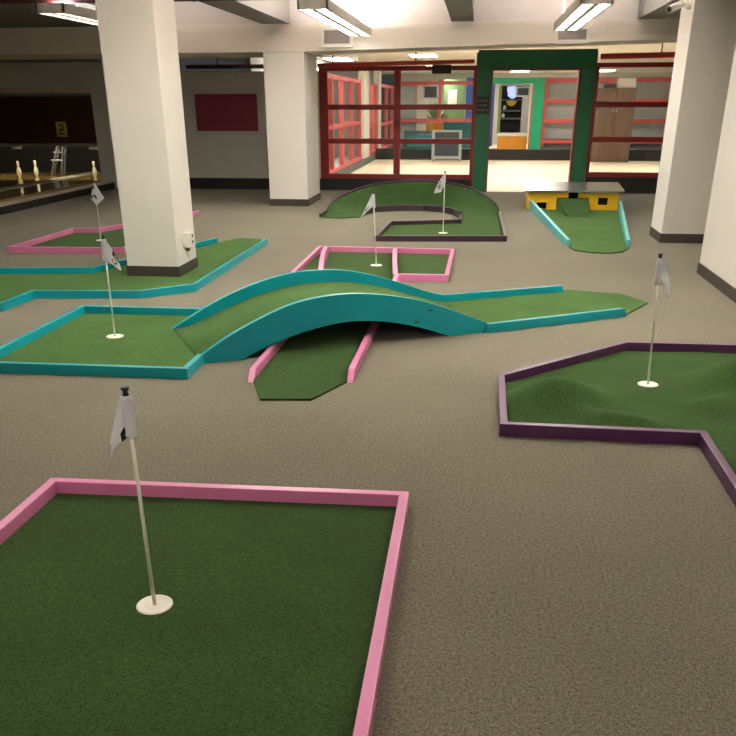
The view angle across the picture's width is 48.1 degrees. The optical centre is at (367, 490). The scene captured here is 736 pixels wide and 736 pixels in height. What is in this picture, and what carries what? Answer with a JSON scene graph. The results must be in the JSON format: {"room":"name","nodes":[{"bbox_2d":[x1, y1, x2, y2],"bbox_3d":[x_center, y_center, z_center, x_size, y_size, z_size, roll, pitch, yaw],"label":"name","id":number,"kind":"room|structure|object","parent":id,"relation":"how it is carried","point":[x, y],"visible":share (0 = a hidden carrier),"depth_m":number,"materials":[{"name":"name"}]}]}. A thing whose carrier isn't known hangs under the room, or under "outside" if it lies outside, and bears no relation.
{"room":"games hall","nodes":[
{"label":"games hall","id":0,"kind":"room"},
{"bbox_2d":[0,62,89,87],"bbox_3d":[-7.059,-7.864,15.626,3.740,0.430,0.100,3,25,6],"label":"wall","id":1,"kind":"structure","parent":0,"point":[27,74],"depth_m":15.47,"materials":[{"name":"grey paint"}]},
{"bbox_2d":[0,88,90,93],"bbox_3d":[-7.051,-7.680,15.833,3.730,0.100,0.100,3,25,6],"label":"trim","id":2,"kind":"structure","parent":1,"relation":"attached to","point":[2,90],"depth_m":15.70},
{"bbox_2d":[0,61,100,172],"bbox_3d":[-6.631,-8.259,17.664,4.100,3.150,0.100,3,25,6],"label":"wall","id":3,"kind":"structure","parent":0,"point":[78,159],"depth_m":18.11,"materials":[{"name":"black paint"}]},
{"bbox_2d":[0,59,100,61],"bbox_3d":[-6.827,-8.376,15.855,4.100,0.100,3.100,3,25,6],"label":"ceiling","id":4,"kind":"structure","parent":0,"point":[39,60],"depth_m":16.83,"materials":[{"name":"black paint"}]},
{"bbox_2d":[101,59,117,187],"bbox_3d":[-4.769,-7.750,16.455,0.085,3.050,2.050,3,25,6],"label":"wall","id":5,"kind":"structure","parent":0,"point":[101,59],"depth_m":15.69,"materials":[{"name":"grey paint"}]},
{"bbox_2d":[95,0,195,266],"bbox_3d":[-2.009,-3.532,7.467,0.505,3.050,0.550,3,25,6],"label":"column","id":6,"kind":"structure","parent":0,"point":[139,45],"depth_m":7.37,"materials":[{"name":"white paint"}]},
{"bbox_2d":[126,257,197,276],"bbox_3d":[-2.006,-2.200,8.093,0.521,0.105,0.566,3,25,6],"label":"baseboard","id":7,"kind":"structure","parent":6,"relation":"attached to","point":[162,271],"depth_m":7.84,"materials":[{"name":"plastic"}]},
{"bbox_2d":[182,231,193,250],"bbox_3d":[-1.729,-2.405,7.948,0.058,0.170,0.170,3,25,6],"label":"wall box","id":8,"kind":"object","parent":6,"relation":"attached to","point":[188,239],"visible":1,"depth_m":7.89,"materials":[{"name":"white plastic"}]},
{"bbox_2d":[186,58,263,68],"bbox_3d":[-2.321,-7.808,14.733,1.950,0.489,0.080,3,25,6],"label":"pipe","id":9,"kind":"object","parent":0,"point":[217,66],"visible":0.72,"depth_m":14.82,"materials":[{"name":"black metal"}]},
{"bbox_2d":[180,71,320,189],"bbox_3d":[-2.912,-6.801,15.625,4.080,2.030,0.132,3,25,6],"label":"wall","id":10,"kind":"structure","parent":0,"point":[208,156],"depth_m":15.68,"materials":[{"name":"grey paint"}]},
{"bbox_2d":[190,89,262,135],"bbox_3d":[-2.633,-7.056,15.391,1.340,0.790,0.030,3,25,6],"label":"wall panel","id":11,"kind":"object","parent":10,"relation":"attached to","point":[215,112],"visible":1,"depth_m":15.39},
{"bbox_2d":[318,65,476,189],"bbox_3d":[0.530,-6.659,15.227,2.855,2.100,0.110,3,25,6],"label":"window","id":12,"kind":"structure","parent":10,"relation":"in","point":[329,181],"depth_m":15.22,"materials":[{"name":"red paint"}]},
{"bbox_2d":[432,65,451,73],"bbox_3d":[1.306,-7.450,14.578,0.340,0.140,0.120,3,25,6],"label":"box","id":13,"kind":"object","parent":12,"relation":"hanging from","point":[436,69],"visible":1,"depth_m":14.53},
{"bbox_2d":[263,52,319,198],"bbox_3d":[-1.207,-5.830,13.353,0.625,2.200,1.100,3,25,6],"label":"column","id":14,"kind":"structure","parent":0,"point":[290,78],"depth_m":12.90,"materials":[{"name":"white paint"}]},
{"bbox_2d":[269,193,320,205],"bbox_3d":[-1.205,-4.882,13.798,0.641,0.105,1.116,3,25,6],"label":"baseboard","id":15,"kind":"structure","parent":14,"relation":"attached to","point":[273,202],"depth_m":13.31,"materials":[{"name":"plastic"}]},
{"bbox_2d":[245,58,373,158],"bbox_3d":[-0.962,-11.332,24.648,0.100,2.550,20.380,3,25,6],"label":"wall","id":16,"kind":"structure","parent":0,"point":[351,74],"depth_m":25.76,"materials":[{"name":"paint"}]},
{"bbox_2d":[0,144,735,735],"bbox_3d":[0.953,-5.405,15.142,20.000,0.100,42.000,3,25,6],"label":"floor","id":17,"kind":"structure","parent":0,"point":[544,586],"depth_m":3.79,"materials":[{"name":"carpet"}]},
{"bbox_2d":[0,172,114,214],"bbox_3d":[-7.541,-3.894,11.657,3.960,0.159,14.400,3,25,6],"label":"lane","id":18,"kind":"object","parent":17,"relation":"on","point":[29,190],"visible":0.85,"depth_m":14.88,"materials":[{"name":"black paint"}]},
{"bbox_2d":[16,161,21,176],"bbox_3d":[-7.077,-6.517,16.707,0.094,0.310,0.093,3,25,6],"label":"pin","id":19,"kind":"object","parent":18,"relation":"on","point":[19,173],"visible":1,"depth_m":16.69,"materials":[{"name":"white plastic"}]},
{"bbox_2d":[33,160,38,175],"bbox_3d":[-6.809,-6.610,16.905,0.094,0.310,0.093,3,25,6],"label":"pin","id":20,"kind":"object","parent":18,"relation":"on","point":[36,171],"visible":1,"depth_m":16.88,"materials":[{"name":"white plastic"}]},
{"bbox_2d":[51,147,66,175],"bbox_3d":[-6.376,-6.793,16.994,0.382,0.560,0.164,3,25,6],"label":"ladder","id":21,"kind":"object","parent":18,"relation":"on","point":[57,152],"visible":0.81,"depth_m":16.95,"materials":[{"name":"metal"}]},
{"bbox_2d":[92,161,96,177],"bbox_3d":[-5.517,-6.481,16.624,0.094,0.310,0.093,3,25,6],"label":"pin","id":22,"kind":"object","parent":18,"relation":"on","point":[94,171],"visible":1,"depth_m":16.61,"materials":[{"name":"white plastic"}]},
{"bbox_2d":[87,62,116,187],"bbox_3d":[-5.068,-6.963,15.780,0.270,2.200,0.120,3,25,6],"label":"pier","id":23,"kind":"object","parent":17,"relation":"on","point":[95,75],"visible":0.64,"depth_m":15.68,"materials":[{"name":"grey paint"}]},
{"bbox_2d":[0,96,97,148],"bbox_3d":[-6.912,-7.174,16.082,3.800,0.928,0.328,3,25,6],"label":"masking unit","id":24,"kind":"object","parent":23,"relation":"attached to","point":[37,121],"visible":0.94,"depth_m":15.98,"materials":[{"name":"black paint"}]},
{"bbox_2d":[11,146,21,148],"bbox_3d":[-6.878,-6.719,16.140,0.200,0.056,0.056,3,25,6],"label":"lamp","id":25,"kind":"object","parent":24,"relation":"attached to","point":[12,147],"depth_m":16.12,"materials":[{"name":"white plastic"}]},
{"bbox_2d":[7,210,199,253],"bbox_3d":[-3.126,-3.407,10.713,1.318,0.065,3.632,3,25,6],"label":"mini golf hole","id":26,"kind":"object","parent":17,"relation":"on","point":[72,240],"visible":0.73,"depth_m":9.77,"materials":[{"name":"pink paint"}]},
{"bbox_2d":[90,180,103,239],"bbox_3d":[-3.188,-3.321,9.777,0.175,0.679,0.030,3,25,6],"label":"flag","id":27,"kind":"object","parent":26,"relation":"on","point":[96,196],"visible":1,"depth_m":9.70,"materials":[{"name":"white fabric"}]},
{"bbox_2d":[0,238,266,310],"bbox_3d":[-2.625,-2.293,8.339,2.512,0.065,4.080,3,25,6],"label":"mini golf hole","id":28,"kind":"object","parent":17,"relation":"on","point":[18,285],"visible":0.96,"depth_m":7.68,"materials":[{"name":"green carpet"}]},
{"bbox_2d":[0,478,408,735],"bbox_3d":[-0.720,0.457,2.479,1.542,0.065,2.194,3,25,6],"label":"mini golf hole","id":29,"kind":"object","parent":17,"relation":"on","point":[271,614],"visible":0.96,"depth_m":2.69,"materials":[{"name":"green carpet"}]},
{"bbox_2d":[108,386,156,604],"bbox_3d":[-0.737,0.036,2.545,0.110,0.744,0.026,-1,25,-2],"label":"flag","id":30,"kind":"object","parent":29,"relation":"on","point":[125,425],"visible":1,"depth_m":2.44,"materials":[{"name":"white fabric"}]},
{"bbox_2d":[0,269,647,378],"bbox_3d":[-0.091,-1.340,5.954,5.032,0.360,1.929,-5,26,-10],"label":"mini golf hole","id":31,"kind":"object","parent":17,"relation":"on","point":[148,342],"visible":1,"depth_m":5.84,"materials":[{"name":"green carpet"}]},
{"bbox_2d":[101,235,121,335],"bbox_3d":[-1.742,-1.400,5.670,0.125,0.689,0.026,6,26,14],"label":"flag","id":32,"kind":"object","parent":31,"relation":"on","point":[108,255],"visible":1,"depth_m":5.58,"materials":[{"name":"white fabric"}]},
{"bbox_2d":[248,246,454,400],"bbox_3d":[-0.108,-1.616,6.819,1.505,0.124,5.050,3,25,6],"label":"mini golf hole","id":33,"kind":"object","parent":17,"relation":"on","point":[305,366],"visible":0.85,"depth_m":5.67,"materials":[{"name":"green carpet"}]},
{"bbox_2d":[361,191,376,264],"bbox_3d":[0.008,-2.611,8.217,0.163,0.709,0.028,1,25,1],"label":"flag","id":34,"kind":"object","parent":33,"relation":"on","point":[371,203],"visible":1,"depth_m":8.12,"materials":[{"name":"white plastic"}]},
{"bbox_2d":[358,57,368,158],"bbox_3d":[-0.106,-10.098,21.818,0.150,2.380,1.100,3,25,6],"label":"wall pier","id":35,"kind":"object","parent":17,"relation":"on","point":[363,76],"visible":0.64,"depth_m":21.54,"materials":[{"name":"beige paint"}]},
{"bbox_2d":[335,144,393,173],"bbox_3d":[0.184,-9.979,24.562,0.170,0.170,19.400,3,25,6],"label":"curb","id":36,"kind":"object","parent":17,"relation":"on","point":[351,168],"visible":0.29,"depth_m":20.79,"materials":[{"name":"grey concrete"}]},
{"bbox_2d":[328,74,361,172],"bbox_3d":[-0.583,-8.179,18.359,0.100,1.870,6.050,3,25,6],"label":"window","id":37,"kind":"structure","parent":36,"relation":"on","point":[331,77],"depth_m":18.53,"materials":[{"name":"red paint"}]},
{"bbox_2d":[369,82,377,155],"bbox_3d":[0.106,-10.576,23.457,0.100,1.870,2.200,3,25,6],"label":"window","id":38,"kind":"structure","parent":36,"relation":"on","point":[373,126],"depth_m":23.76,"materials":[{"name":"red paint"}]},
{"bbox_2d":[381,84,393,147],"bbox_3d":[0.707,-12.666,27.903,0.100,1.870,6.100,3,25,6],"label":"window","id":39,"kind":"structure","parent":36,"relation":"on","point":[385,124],"depth_m":27.29,"materials":[{"name":"red paint"}]},
{"bbox_2d":[319,179,506,241],"bbox_3d":[0.579,-4.007,11.603,2.629,0.380,4.069,3,25,6],"label":"greens","id":40,"kind":"object","parent":17,"relation":"on","point":[479,216],"visible":0.98,"depth_m":12.44,"materials":[{"name":"carpet"}]},
{"bbox_2d":[434,171,445,232],"bbox_3d":[0.888,-3.593,10.278,0.143,0.729,0.032,1,25,2],"label":"flag","id":41,"kind":"object","parent":40,"relation":"on","point":[441,183],"visible":1,"depth_m":10.19,"materials":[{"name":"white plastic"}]},
{"bbox_2d":[404,131,431,148],"bbox_3d":[1.892,-12.325,29.017,1.300,0.620,0.600,3,25,6],"label":"bench","id":42,"kind":"object","parent":17,"relation":"on","point":[407,134],"visible":0.48,"depth_m":28.85,"materials":[{"name":"teal plastic"}]},
{"bbox_2d":[426,102,448,130],"bbox_3d":[2.555,-13.596,30.615,1.315,1.560,0.934,-18,31,-33],"label":"potted plant","id":43,"kind":"object","parent":17,"relation":"on","point":[430,126],"visible":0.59,"depth_m":30.43,"materials":[{"name":"green plant"}]},
{"bbox_2d":[426,122,443,130],"bbox_3d":[2.494,-13.298,30.816,0.720,0.850,0.720,3,25,6],"label":"tub","id":44,"kind":"object","parent":43,"relation":"in","point":[430,126],"depth_m":30.44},
{"bbox_2d":[401,79,473,129],"bbox_3d":[2.597,-13.286,29.026,3.200,2.150,0.104,3,25,6],"label":"window","id":45,"kind":"structure","parent":17,"relation":"on","point":[440,82],"depth_m":28.72,"materials":[{"name":"red paint"}]},
{"bbox_2d":[431,130,461,161],"bbox_3d":[2.221,-9.738,23.287,0.840,0.810,0.300,3,25,6],"label":"framed board","id":46,"kind":"object","parent":17,"relation":"on","point":[439,151],"visible":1,"depth_m":23.28,"materials":[{"name":"silver metal"}]},
{"bbox_2d":[443,79,465,118],"bbox_3d":[3.262,-14.351,31.347,0.800,2.300,0.070,3,25,6],"label":"mural panel","id":47,"kind":"object","parent":17,"relation":"on","point":[453,94],"visible":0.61,"depth_m":31.09,"materials":[{"name":"green paint"}]},
{"bbox_2d":[443,122,471,147],"bbox_3d":[3.563,-13.010,30.139,1.660,0.900,0.680,3,25,6],"label":"countertop","id":48,"kind":"structure","parent":17,"relation":"on","point":[465,127],"depth_m":29.81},
{"bbox_2d":[465,78,494,145],"bbox_3d":[4.199,-14.255,31.082,1.070,2.350,0.100,3,25,6],"label":"wall","id":49,"kind":"structure","parent":17,"relation":"on","point":[469,88],"depth_m":30.91,"materials":[{"name":"blue paint"}]},
{"bbox_2d":[497,84,530,148],"bbox_3d":[5.182,-13.384,29.494,1.100,2.120,0.850,3,25,6],"label":"tall cabinet","id":50,"kind":"object","parent":17,"relation":"on","point":[512,120],"visible":0.99,"depth_m":29.46,"materials":[{"name":"white plastic"}]},
{"bbox_2d":[501,99,521,100],"bbox_3d":[5.114,-13.914,29.365,0.740,0.050,0.250,3,25,6],"label":"shelf","id":51,"kind":"object","parent":50,"relation":"attached to","point":[502,99],"depth_m":29.25,"materials":[{"name":"grey stone"}]},
{"bbox_2d":[501,110,521,111],"bbox_3d":[5.115,-13.598,29.514,0.740,0.050,0.250,3,25,6],"label":"shelf","id":52,"kind":"object","parent":50,"relation":"attached to","point":[501,110],"depth_m":29.40,"materials":[{"name":"grey stone"}]},
{"bbox_2d":[497,132,527,135],"bbox_3d":[5.203,-12.853,29.740,1.060,0.110,0.850,3,25,6],"label":"countertop","id":53,"kind":"structure","parent":50,"relation":"on","point":[501,133],"depth_m":29.37,"materials":[{"name":"white plastic"}]},
{"bbox_2d":[516,86,529,96],"bbox_3d":[5.432,-13.996,28.926,0.480,0.330,0.072,3,25,6],"label":"monitor","id":54,"kind":"object","parent":50,"relation":"attached to","point":[521,91],"visible":1,"depth_m":28.90,"materials":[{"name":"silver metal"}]},
{"bbox_2d":[376,148,661,160],"bbox_3d":[6.178,-9.656,23.708,11.950,0.290,0.250,3,25,6],"label":"step","id":55,"kind":"structure","parent":17,"relation":"on","point":[381,153],"depth_m":23.80,"materials":[{"name":"black paint"}]},
{"bbox_2d":[493,77,545,148],"bbox_3d":[5.119,-13.115,28.733,1.890,2.280,0.260,3,25,6],"label":"doorway","id":56,"kind":"structure","parent":17,"relation":"on","point":[538,84],"depth_m":28.41,"materials":[{"name":"paint"}]},
{"bbox_2d":[471,49,598,191],"bbox_3d":[2.955,-6.639,14.892,2.075,2.340,0.210,3,25,6],"label":"door frame","id":57,"kind":"structure","parent":17,"relation":"on","point":[585,61],"depth_m":14.56,"materials":[{"name":"green paint"}]},
{"bbox_2d":[476,97,488,113],"bbox_3d":[2.050,-6.902,14.773,0.220,0.280,0.012,3,25,6],"label":"plate","id":58,"kind":"object","parent":57,"relation":"attached to","point":[482,104],"visible":1,"depth_m":14.77,"materials":[{"name":"black metal"}]},
{"bbox_2d":[523,181,624,209],"bbox_3d":[3.180,-4.604,12.885,1.490,0.360,0.750,3,25,6],"label":"house","id":59,"kind":"object","parent":17,"relation":"on","point":[601,195],"visible":0.94,"depth_m":12.66,"materials":[{"name":"yellow paint"}]},
{"bbox_2d":[529,198,629,253],"bbox_3d":[2.925,-3.529,10.817,1.380,0.175,4.065,3,25,6],"label":"mini golf hole","id":60,"kind":"object","parent":17,"relation":"on","point":[580,228],"visible":1,"depth_m":10.96,"materials":[{"name":"green carpet"}]},
{"bbox_2d":[540,76,671,148],"bbox_3d":[9.364,-12.986,28.418,6.600,2.300,0.402,3,25,6],"label":"shelving unit","id":61,"kind":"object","parent":17,"relation":"on","point":[560,92],"depth_m":28.59,"materials":[{"name":"red paint"}]},
{"bbox_2d":[590,88,636,161],"bbox_3d":[6.733,-10.097,22.797,1.050,1.860,0.580,3,25,6],"label":"tall cabinet","id":62,"kind":"object","parent":17,"relation":"on","point":[608,121],"visible":0.91,"depth_m":22.54,"materials":[{"name":"brown wood"}]},
{"bbox_2d":[603,84,615,87],"bbox_3d":[6.556,-10.984,22.393,0.300,0.089,0.300,3,25,6],"label":"box","id":63,"kind":"object","parent":62,"relation":"on","point":[604,85],"visible":0.94,"depth_m":22.26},
{"bbox_2d":[617,78,636,87],"bbox_3d":[7.001,-11.040,22.334,0.450,0.239,0.350,3,25,6],"label":"carton","id":64,"kind":"object","parent":62,"relation":"on","point":[621,82],"visible":0.94,"depth_m":22.18,"materials":[{"name":"beige cardboard"}]},
{"bbox_2d":[497,341,735,506],"bbox_3d":[1.632,-0.330,4.005,1.960,0.183,3.270,3,25,6],"label":"mini golf hole","id":65,"kind":"object","parent":17,"relation":"on","point":[603,393],"visible":1,"depth_m":4.44,"materials":[{"name":"green carpet"}]},
{"bbox_2d":[647,253,669,383],"bbox_3d":[1.629,-0.956,4.648,0.096,0.742,0.026,7,26,15],"label":"flag","id":66,"kind":"object","parent":65,"relation":"on","point":[661,273],"visible":1,"depth_m":4.55,"materials":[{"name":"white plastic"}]},
{"bbox_2d":[585,62,673,192],"bbox_3d":[5.232,-6.436,14.697,2.510,2.130,0.110,3,25,6],"label":"window","id":67,"kind":"structure","parent":17,"relation":"on","point":[631,182],"depth_m":14.84,"materials":[{"name":"red paint"}]},
{"bbox_2d":[374,71,380,147],"bbox_3d":[0.283,-11.449,24.692,0.150,2.380,0.700,3,25,6],"label":"wall","id":68,"kind":"structure","parent":0,"point":[377,74],"depth_m":24.45,"materials":[{"name":"paint"}]},
{"bbox_2d":[88,0,680,24],"bbox_3d":[-1.547,-7.198,12.238,15.500,0.475,0.110,3,25,6],"label":"ceiling","id":69,"kind":"structure","parent":0,"point":[188,12],"depth_m":11.97,"materials":[{"name":"paint"}]},
{"bbox_2d":[0,3,97,27],"bbox_3d":[-6.537,-6.197,10.628,6.050,0.080,4.740,3,25,6],"label":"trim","id":70,"kind":"structure","parent":69,"relation":"attached to","point":[11,15],"depth_m":11.32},
{"bbox_2d":[0,23,322,59],"bbox_3d":[-5.006,-7.300,13.470,8.350,0.375,1.650,3,25,6],"label":"beam","id":71,"kind":"structure","parent":69,"relation":"attached to","point":[210,40],"depth_m":12.59,"materials":[{"name":"paint"}]},
{"bbox_2d":[199,0,289,23],"bbox_3d":[-2.505,-3.178,3.699,0.430,0.485,18.720,3,25,6],"label":"beam","id":72,"kind":"structure","parent":69,"relation":"attached to","point":[259,11],"depth_m":10.91,"materials":[{"name":"grey paint"}]},
{"bbox_2d":[320,28,352,47],"bbox_3d":[-0.459,-6.696,12.193,0.480,0.250,0.050,3,25,6],"label":"air vent","id":73,"kind":"object","parent":69,"relation":"attached to","point":[330,37],"visible":0.82,"depth_m":12.19,"materials":[{"name":"white plastic"}]},
{"bbox_2d":[324,30,348,43],"bbox_3d":[-0.458,-6.707,12.193,0.380,0.170,0.034,3,25,6],"label":"grille","id":74,"kind":"object","parent":73,"relation":"attached to","point":[330,36],"depth_m":12.19,"materials":[{"name":"white metal"}]},
{"bbox_2d":[444,0,474,21],"bbox_3d":[0.229,-3.040,3.393,0.320,0.485,18.720,3,25,6],"label":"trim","id":75,"kind":"structure","parent":69,"relation":"attached to","point":[458,10],"depth_m":10.49,"materials":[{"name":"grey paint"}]},
{"bbox_2d":[303,18,679,54],"bbox_3d":[2.644,-6.765,12.298,7.150,0.375,0.950,3,25,6],"label":"ceiling beam","id":76,"kind":"structure","parent":69,"relation":"attached to","point":[414,36],"depth_m":12.01,"materials":[{"name":"paint"}]},
{"bbox_2d":[554,27,590,43],"bbox_3d":[2.926,-6.525,11.816,0.500,0.210,0.050,3,25,6],"label":"air vent","id":77,"kind":"object","parent":69,"relation":"attached to","point":[581,36],"visible":0.76,"depth_m":11.82,"materials":[{"name":"white plastic"}]},
{"bbox_2d":[558,29,586,39],"bbox_3d":[2.926,-6.536,11.815,0.400,0.130,0.034,3,25,6],"label":"grille","id":78,"kind":"object","parent":77,"relation":"attached to","point":[581,34],"depth_m":11.81,"materials":[{"name":"white metal"}]},
{"bbox_2d":[317,52,474,67],"bbox_3d":[0.479,-7.696,14.463,2.781,0.474,0.078,3,25,6],"label":"pipe","id":79,"kind":"object","parent":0,"point":[467,61],"visible":0.86,"depth_m":14.51,"materials":[{"name":"metal"}]},
{"bbox_2d":[400,85,416,147],"bbox_3d":[1.411,-13.385,29.418,0.650,2.200,0.100,3,25,6],"label":"wall panel","id":80,"kind":"object","parent":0,"point":[408,92],"visible":0.36,"depth_m":29.30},
{"bbox_2d":[416,78,426,130],"bbox_3d":[1.902,-13.406,29.342,0.340,2.300,0.300,3,25,6],"label":"pier","id":81,"kind":"object","parent":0,"point":[420,114],"visible":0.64,"depth_m":29.17,"materials":[{"name":"beige paint"}]},
{"bbox_2d":[423,85,438,98],"bbox_3d":[2.191,-13.945,28.843,0.530,0.440,0.072,3,25,6],"label":"monitor","id":82,"kind":"object","parent":81,"relation":"attached to","point":[429,91],"visible":1,"depth_m":28.81,"materials":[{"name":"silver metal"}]},
{"bbox_2d":[212,43,676,73],"bbox_3d":[4.289,-12.241,23.444,15.900,0.100,20.500,3,25,6],"label":"ceiling","id":83,"kind":"structure","parent":0,"point":[656,47],"depth_m":20.97,"materials":[{"name":"white paint"}]},
{"bbox_2d":[322,57,354,60],"bbox_3d":[-0.760,-11.262,21.526,0.720,0.022,1.300,3,25,6],"label":"recessed light","id":84,"kind":"object","parent":83,"relation":"in","point":[343,58],"visible":1,"depth_m":21.42,"materials":[{"name":"white plastic"}]},
{"bbox_2d":[324,58,352,60],"bbox_3d":[-0.760,-11.255,21.529,0.600,0.007,1.200,3,25,6],"label":"diffuser","id":85,"kind":"object","parent":84,"relation":"attached to","point":[330,59],"depth_m":21.42,"materials":[{"name":"white plastic"}]},
{"bbox_2d":[407,53,439,56],"bbox_3d":[1.341,-10.513,19.924,0.720,0.022,1.300,3,25,6],"label":"recessed light","id":86,"kind":"object","parent":83,"relation":"in","point":[434,54],"visible":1,"depth_m":19.70,"materials":[{"name":"white plastic"}]},
{"bbox_2d":[410,54,436,56],"bbox_3d":[1.341,-10.507,19.927,0.600,0.007,1.200,3,25,6],"label":"diffuser","id":87,"kind":"object","parent":86,"relation":"attached to","point":[411,55],"depth_m":19.70,"materials":[{"name":"white plastic"}]},
{"bbox_2d":[600,43,674,58],"bbox_3d":[5.164,-7.503,13.920,2.381,0.379,0.104,3,25,6],"label":"pipe","id":88,"kind":"object","parent":83,"relation":"hanging from","point":[661,54],"visible":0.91,"depth_m":14.01,"materials":[{"name":"red metal"}]},
{"bbox_2d":[401,72,672,143],"bbox_3d":[7.268,-15.091,32.611,12.300,2.550,0.100,3,25,6],"label":"wall","id":89,"kind":"structure","parent":0,"point":[404,77],"depth_m":32.47,"materials":[{"name":"paint"}]},
{"bbox_2d":[651,0,735,233],"bbox_3d":[3.835,-4.431,9.354,0.700,3.050,0.640,3,25,6],"label":"column","id":90,"kind":"structure","parent":0,"point":[706,38],"depth_m":9.20,"materials":[{"name":"white paint"}]},
{"bbox_2d":[649,226,703,243],"bbox_3d":[3.838,-3.099,9.981,0.716,0.105,0.656,3,25,6],"label":"baseboard","id":91,"kind":"structure","parent":90,"relation":"attached to","point":[661,238],"depth_m":9.71,"materials":[{"name":"plastic"}]},
{"bbox_2d":[666,0,691,12],"bbox_3d":[3.321,-5.192,8.847,0.351,0.140,0.145,-13,28,-25],"label":"security camera","id":92,"kind":"object","parent":90,"relation":"attached to","point":[679,4],"visible":1,"depth_m":8.82,"materials":[{"name":"white plastic"}]},
{"bbox_2d":[700,45,735,287],"bbox_3d":[2.589,-0.640,1.292,0.410,3.050,13.490,3,25,6],"label":"column","id":93,"kind":"structure","parent":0,"point":[718,253],"depth_m":7.29,"materials":[{"name":"white paint"}]},
{"bbox_2d":[637,0,680,18],"bbox_3d":[2.835,-2.909,3.103,0.350,0.485,18.720,3,25,6],"label":"beam","id":94,"kind":"structure","parent":93,"relation":"attached to","point":[648,9],"depth_m":10.89,"materials":[{"name":"grey paint"}]},
{"bbox_2d":[697,262,735,302],"bbox_3d":[2.587,0.693,1.924,0.420,0.100,13.500,3,25,6],"label":"baseboard","id":95,"kind":"structure","parent":93,"relation":"attached to","point":[708,275],"depth_m":7.33,"materials":[{"name":"plastic"}]},
{"bbox_3d":[-2.481,-4.037,4.839,15.600,0.100,21.500,3,25,6],"label":"ceiling","id":96,"kind":"structure","parent":0,"visible":0},
{"bbox_2d":[35,3,97,25],"bbox_3d":[-3.210,-6.124,10.190,0.320,0.670,3.300,3,25,6],"label":"ceiling light","id":97,"kind":"object","parent":96,"relation":"hanging from","point":[76,13],"visible":0.33,"depth_m":9.08,"materials":[{"name":"metal"}]},
{"bbox_2d":[0,0,256,3],"bbox_3d":[-2.560,-5.563,8.863,11.400,0.560,0.060,3,25,6],"label":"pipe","id":98,"kind":"object","parent":96,"relation":"hanging from","point":[1,1],"visible":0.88,"depth_m":9.05,"materials":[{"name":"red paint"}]},
{"bbox_2d":[297,0,370,35],"bbox_3d":[-0.345,-6.087,10.098,0.320,0.670,3.800,3,25,6],"label":"ceiling light","id":99,"kind":"object","parent":96,"relation":"hanging from","point":[327,12],"visible":1,"depth_m":9.58,"materials":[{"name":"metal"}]},
{"bbox_2d":[553,0,613,30],"bbox_3d":[2.456,-5.796,9.467,0.320,0.670,3.300,3,25,6],"label":"ceiling light","id":100,"kind":"object","parent":96,"relation":"hanging from","point":[579,13],"visible":1,"depth_m":9.17,"materials":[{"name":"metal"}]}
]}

